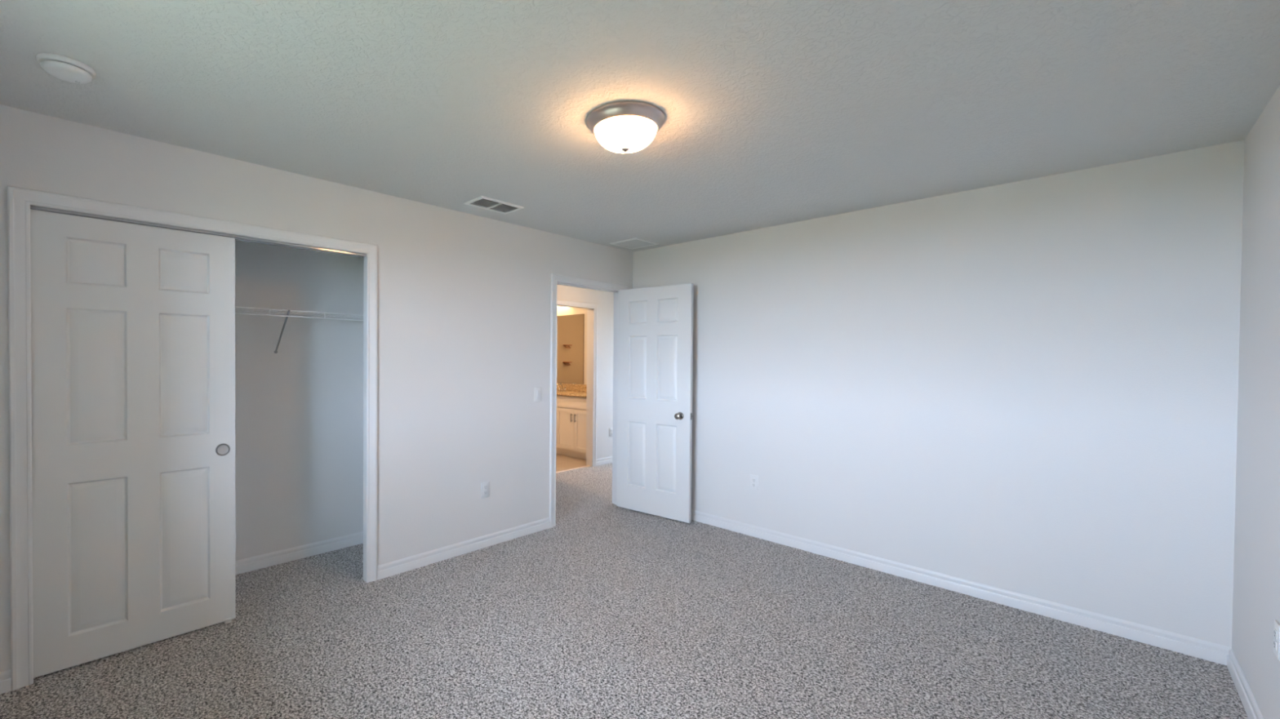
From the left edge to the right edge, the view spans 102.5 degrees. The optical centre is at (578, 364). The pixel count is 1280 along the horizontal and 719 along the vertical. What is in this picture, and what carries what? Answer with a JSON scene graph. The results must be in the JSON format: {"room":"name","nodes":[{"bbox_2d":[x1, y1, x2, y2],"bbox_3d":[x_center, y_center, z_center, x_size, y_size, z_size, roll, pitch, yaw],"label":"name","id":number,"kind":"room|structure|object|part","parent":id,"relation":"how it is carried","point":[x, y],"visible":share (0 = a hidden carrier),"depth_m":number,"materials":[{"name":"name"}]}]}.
{"room":"empty bedroom","nodes":[
{"label":"empty bedroom","id":0,"kind":"room"},
{"bbox_2d":[235,240,363,560],"bbox_3d":[-2.202,0.141,2.944,2.380,2.440,0.685,0,1,-44],"label":"wall","id":1,"kind":"structure","parent":0,"point":[299,408],"depth_m":3.53,"materials":[{"name":"white paint"}]},
{"bbox_2d":[235,306,363,353],"bbox_3d":[-2.259,-0.204,3.000,2.172,0.275,0.313,0,1,-44],"label":"wire shelf","id":2,"kind":"object","parent":1,"relation":"attached to","point":[323,313],"visible":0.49,"depth_m":3.34,"materials":[{"name":"white metal"}]},
{"bbox_3d":[-2.157,-0.317,2.894,2.172,0.044,0.014,0,1,-44],"label":"rail","id":3,"kind":"part","parent":2,"relation":"part of","materials":[{"name":"white plastic"}]},
{"bbox_2d":[235,531,363,574],"bbox_3d":[-2.176,1.319,2.924,2.180,0.086,0.585,0,1,-44],"label":"baseboard","id":4,"kind":"structure","parent":1,"relation":"attached to","point":[260,562],"depth_m":3.54,"materials":[{"name":"white paint"}]},
{"bbox_2d":[0,104,633,672],"bbox_3d":[-0.511,0.126,5.012,7.090,2.440,1.515,0,1,-44],"label":"wall","id":5,"kind":"structure","parent":0,"point":[464,305],"depth_m":3.44,"materials":[{"name":"white paint"}]},
{"bbox_2d":[30,208,235,678],"bbox_3d":[-2.098,0.347,2.464,0.743,2.022,0.038,0,1,-44],"label":"door","id":6,"kind":"structure","parent":5,"relation":"in","point":[133,325],"depth_m":2.42,"materials":[{"name":"white paint"}]},
{"bbox_3d":[-1.860,0.449,2.674,0.064,0.064,0.004,0,1,-44],"label":"finger pull","id":7,"kind":"part","parent":6,"relation":"part of","materials":[{"name":"silver metal"}]},
{"bbox_2d":[217,444,228,454],"bbox_3d":[-1.860,0.449,2.674,0.050,0.050,0.001,0,1,-44],"label":"door handle","id":8,"kind":"object","parent":6,"relation":"on","point":[221,449],"depth_m":2.67,"materials":[{"name":"silver metal"}]},
{"bbox_2d":[7,186,377,690],"bbox_3d":[-1.858,0.312,2.711,1.548,2.109,0.128,0,1,-44],"label":"door frame","id":9,"kind":"structure","parent":5,"relation":"attached to","point":[20,201],"depth_m":2.17,"materials":[{"name":"white paint"}]},
{"bbox_2d":[0,517,550,694],"bbox_3d":[-1.379,1.322,3.122,3.196,0.086,0.014,0,1,-44],"label":"baseboard","id":10,"kind":"structure","parent":5,"relation":"attached to","point":[393,568],"depth_m":3.57,"materials":[{"name":"white paint"}]},
{"bbox_2d":[480,481,488,498],"bbox_3d":[-0.690,0.933,3.790,0.071,0.116,0.008,0,1,-44],"label":"power outlet","id":11,"kind":"object","parent":5,"relation":"attached to","point":[484,486],"visible":1,"depth_m":3.79,"materials":[{"name":"white plastic"}]},
{"bbox_2d":[533,386,541,401],"bbox_3d":[-0.325,0.246,4.129,0.071,0.116,0.012,0,1,-44],"label":"light switch","id":12,"kind":"object","parent":5,"relation":"attached to","point":[537,397],"visible":1,"depth_m":4.13,"materials":[{"name":"white plastic"}]},
{"bbox_2d":[557,299,597,466],"bbox_3d":[-0.120,0.277,6.363,0.891,2.106,0.132,0,1,-44],"label":"door frame","id":13,"kind":"structure","parent":5,"relation":"attached to","point":[592,308],"depth_m":6.62,"materials":[{"name":"white paint"}]},
{"bbox_2d":[549,273,627,528],"bbox_3d":[0.078,0.302,4.601,0.965,2.106,0.132,0,1,-44],"label":"door frame","id":14,"kind":"structure","parent":5,"relation":"attached to","point":[556,279],"depth_m":4.27,"materials":[{"name":"white paint"}]},
{"bbox_2d":[595,456,612,466],"bbox_3d":[-0.244,1.289,6.185,4.800,0.086,0.014,0,1,-44],"label":"baseboard","id":15,"kind":"structure","parent":5,"relation":"attached to","point":[606,460],"depth_m":6.75,"materials":[{"name":"white paint"}]},
{"bbox_2d":[609,427,612,436],"bbox_3d":[0.446,0.912,6.853,0.071,0.116,0.008,0,1,-44],"label":"power outlet","id":16,"kind":"object","parent":5,"relation":"attached to","point":[611,428],"visible":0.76,"depth_m":6.84,"materials":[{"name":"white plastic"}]},
{"bbox_2d":[617,283,693,523],"bbox_3d":[0.652,0.330,4.556,0.774,2.033,0.106,1,1,41],"label":"door","id":17,"kind":"structure","parent":5,"relation":"in","point":[655,323],"depth_m":4.54,"materials":[{"name":"white paint"}]},
{"bbox_3d":[0.851,0.446,4.354,0.053,0.053,0.059,1,1,40],"label":"knob","id":18,"kind":"part","parent":17,"relation":"part of","materials":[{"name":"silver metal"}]},
{"bbox_2d":[557,306,586,384],"bbox_3d":[-1.098,0.091,7.233,2.550,2.440,2.485,0,1,-44],"label":"wall","id":19,"kind":"structure","parent":0,"point":[562,311],"depth_m":7.70,"materials":[{"name":"grey paint"}]},
{"bbox_2d":[556,314,584,384],"bbox_3d":[-0.232,-0.229,8.019,0.008,1.064,0.910,0,1,-44],"label":"mirror","id":20,"kind":"object","parent":19,"relation":"attached to","point":[570,328],"visible":0.64,"depth_m":7.89,"materials":[{"name":"brown mirror"}]},
{"bbox_2d":[556,382,586,391],"bbox_3d":[0.054,0.362,7.720,0.021,0.102,1.535,0,1,-44],"label":"backsplash","id":21,"kind":"structure","parent":19,"relation":"attached to","point":[583,388],"depth_m":7.82,"materials":[{"name":"stone"}]},
{"bbox_2d":[0,453,1248,718],"bbox_3d":[-0.195,1.406,4.452,7.350,0.100,7.768,0,1,-44],"label":"floor","id":22,"kind":"structure","parent":0,"point":[609,611],"depth_m":2.48,"materials":[{"name":"grey carpet"}]},
{"bbox_2d":[223,617,231,624],"bbox_3d":[-1.866,1.356,2.714,0.032,0.022,0.060,0,1,-44],"label":"guide","id":23,"kind":"object","parent":22,"relation":"on","point":[227,620],"visible":0.84,"depth_m":2.69,"materials":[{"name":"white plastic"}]},
{"bbox_3d":[-1.850,1.354,2.697,0.026,0.018,0.005,0,1,-44],"label":"guide post","id":24,"kind":"part","parent":23,"relation":"part of","materials":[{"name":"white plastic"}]},
{"bbox_2d":[556,395,586,459],"bbox_3d":[0.122,0.887,7.256,0.572,0.871,0.758,0,1,-44],"label":"vanity cabinet","id":25,"kind":"object","parent":22,"relation":"on","point":[571,411],"visible":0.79,"depth_m":7.13,"materials":[{"name":"white paint"}]},
{"bbox_3d":[-0.178,0.912,7.217,0.019,0.577,0.358,0,1,-44],"label":"door","id":26,"kind":"part","parent":25,"relation":"part of","materials":[{"name":"white paint"}]},
{"bbox_2d":[556,382,586,397],"bbox_3d":[-0.141,0.379,7.530,0.564,0.134,1.535,0,1,-44],"label":"countertop","id":27,"kind":"structure","parent":25,"relation":"on","point":[572,390],"depth_m":7.68,"materials":[{"name":"brown stone"}]},
{"bbox_2d":[556,383,566,391],"bbox_3d":[-0.254,0.352,7.897,0.159,0.111,0.163,0,1,0],"label":"faucet","id":28,"kind":"object","parent":27,"relation":"on","point":[557,384],"visible":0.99,"depth_m":7.88,"materials":[{"name":"silver metal"}]},
{"bbox_3d":[-0.049,0.539,7.082,0.019,0.153,0.720,0,1,-44],"label":"drawer","id":29,"kind":"part","parent":25,"relation":"part of","materials":[{"name":"white paint"}]},
{"bbox_3d":[0.075,0.917,6.958,0.019,0.577,0.358,0,1,-44],"label":"door","id":30,"kind":"part","parent":25,"relation":"part of","materials":[{"name":"white paint"}]},
{"bbox_2d":[555,465,589,473],"bbox_3d":[-0.133,1.329,6.382,0.770,0.011,0.032,0,1,-44],"label":"threshold","id":31,"kind":"object","parent":22,"relation":"on","point":[587,465],"visible":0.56,"depth_m":6.44,"materials":[{"name":"beige wood"}]},
{"bbox_2d":[0,0,1279,252],"bbox_3d":[-0.107,-1.174,4.483,7.260,0.180,7.808,0,1,-44],"label":"ceiling","id":32,"kind":"structure","parent":0,"point":[775,112],"depth_m":1.95,"materials":[{"name":"white paint"}]},
{"bbox_2d":[35,53,95,84],"bbox_3d":[-1.814,-1.039,1.811,0.150,0.042,0.150,0,1,-44],"label":"smoke detector","id":33,"kind":"object","parent":32,"relation":"attached to","point":[64,68],"visible":1,"depth_m":1.78,"materials":[{"name":"white plastic"}]},
{"bbox_2d":[463,195,524,213],"bbox_3d":[-0.567,-1.068,3.448,0.344,0.010,0.214,0,1,-44],"label":"ceiling vent","id":34,"kind":"object","parent":32,"relation":"in","point":[484,202],"visible":1,"depth_m":3.43,"materials":[{"name":"white metal"}]},
{"bbox_2d":[586,100,665,153],"bbox_3d":[0.203,-0.981,2.200,0.335,0.138,0.335,0,1,-44],"label":"ceiling light","id":35,"kind":"object","parent":32,"relation":"attached to","point":[626,126],"visible":1,"depth_m":2.10,"materials":[{"name":"white glass"}]},
{"bbox_3d":[0.203,-0.968,2.200,0.265,0.085,0.265,0,1,-44],"label":"lamp shade","id":36,"kind":"part","parent":35,"relation":"part of","materials":[{"name":"white glass"}]},
{"bbox_2d":[609,237,658,248],"bbox_3d":[0.502,-1.076,4.568,0.314,0.009,0.314,0,1,-44],"label":"ceiling vent","id":37,"kind":"object","parent":32,"relation":"in","point":[636,242],"visible":1,"depth_m":4.55,"materials":[{"name":"white metal"}]},
{"bbox_2d":[632,139,1244,647],"bbox_3d":[1.879,0.162,3.654,0.115,2.440,3.768,0,1,-44],"label":"wall","id":38,"kind":"structure","parent":0,"point":[1027,387],"depth_m":2.97,"materials":[{"name":"white paint"}]},
{"bbox_2d":[750,474,758,490],"bbox_3d":[1.399,0.943,4.062,0.008,0.116,0.071,0,1,-44],"label":"power outlet","id":39,"kind":"object","parent":38,"relation":"attached to","point":[753,479],"visible":1,"depth_m":4.06,"materials":[{"name":"white plastic"}]},
{"bbox_2d":[690,509,1231,666],"bbox_3d":[1.775,1.338,3.675,0.014,0.086,3.628,0,1,-44],"label":"baseboard","id":40,"kind":"structure","parent":38,"relation":"attached to","point":[1197,648],"depth_m":2.97,"materials":[{"name":"white paint"}]},
{"bbox_2d":[1231,85,1279,718],"bbox_3d":[1.533,0.199,0.783,4.390,2.440,0.140,0,1,-44],"label":"wall","id":41,"kind":"structure","parent":0,"point":[1256,563],"depth_m":2.04,"materials":[{"name":"white paint"}]},
{"bbox_2d":[1226,648,1263,718],"bbox_3d":[1.515,1.374,0.898,4.236,0.086,0.014,0,1,-44],"label":"baseboard","id":42,"kind":"structure","parent":41,"relation":"attached to","point":[1251,708],"depth_m":2.13,"materials":[{"name":"white paint"}]},
{"bbox_2d":[1273,619,1279,660],"bbox_3d":[2.425,0.957,1.774,0.071,0.116,0.008,0,1,-44],"label":"power outlet","id":43,"kind":"object","parent":41,"relation":"attached to","point":[1277,626],"visible":1,"depth_m":1.76,"materials":[{"name":"white plastic"}]},
{"bbox_2d":[1273,639,1276,650],"bbox_3d":[2.423,0.976,1.775,0.034,0.028,0.003,0,1,-44],"label":"receptacle","id":44,"kind":"object","parent":43,"relation":"attached to","point":[1274,640],"depth_m":1.78,"materials":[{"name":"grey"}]},
{"bbox_2d":[1273,627,1277,639],"bbox_3d":[2.424,0.937,1.775,0.034,0.028,0.003,0,1,-44],"label":"receptacle","id":45,"kind":"object","parent":43,"relation":"attached to","point":[1275,632],"depth_m":1.77,"materials":[{"name":"grey plastic"}]}
]}

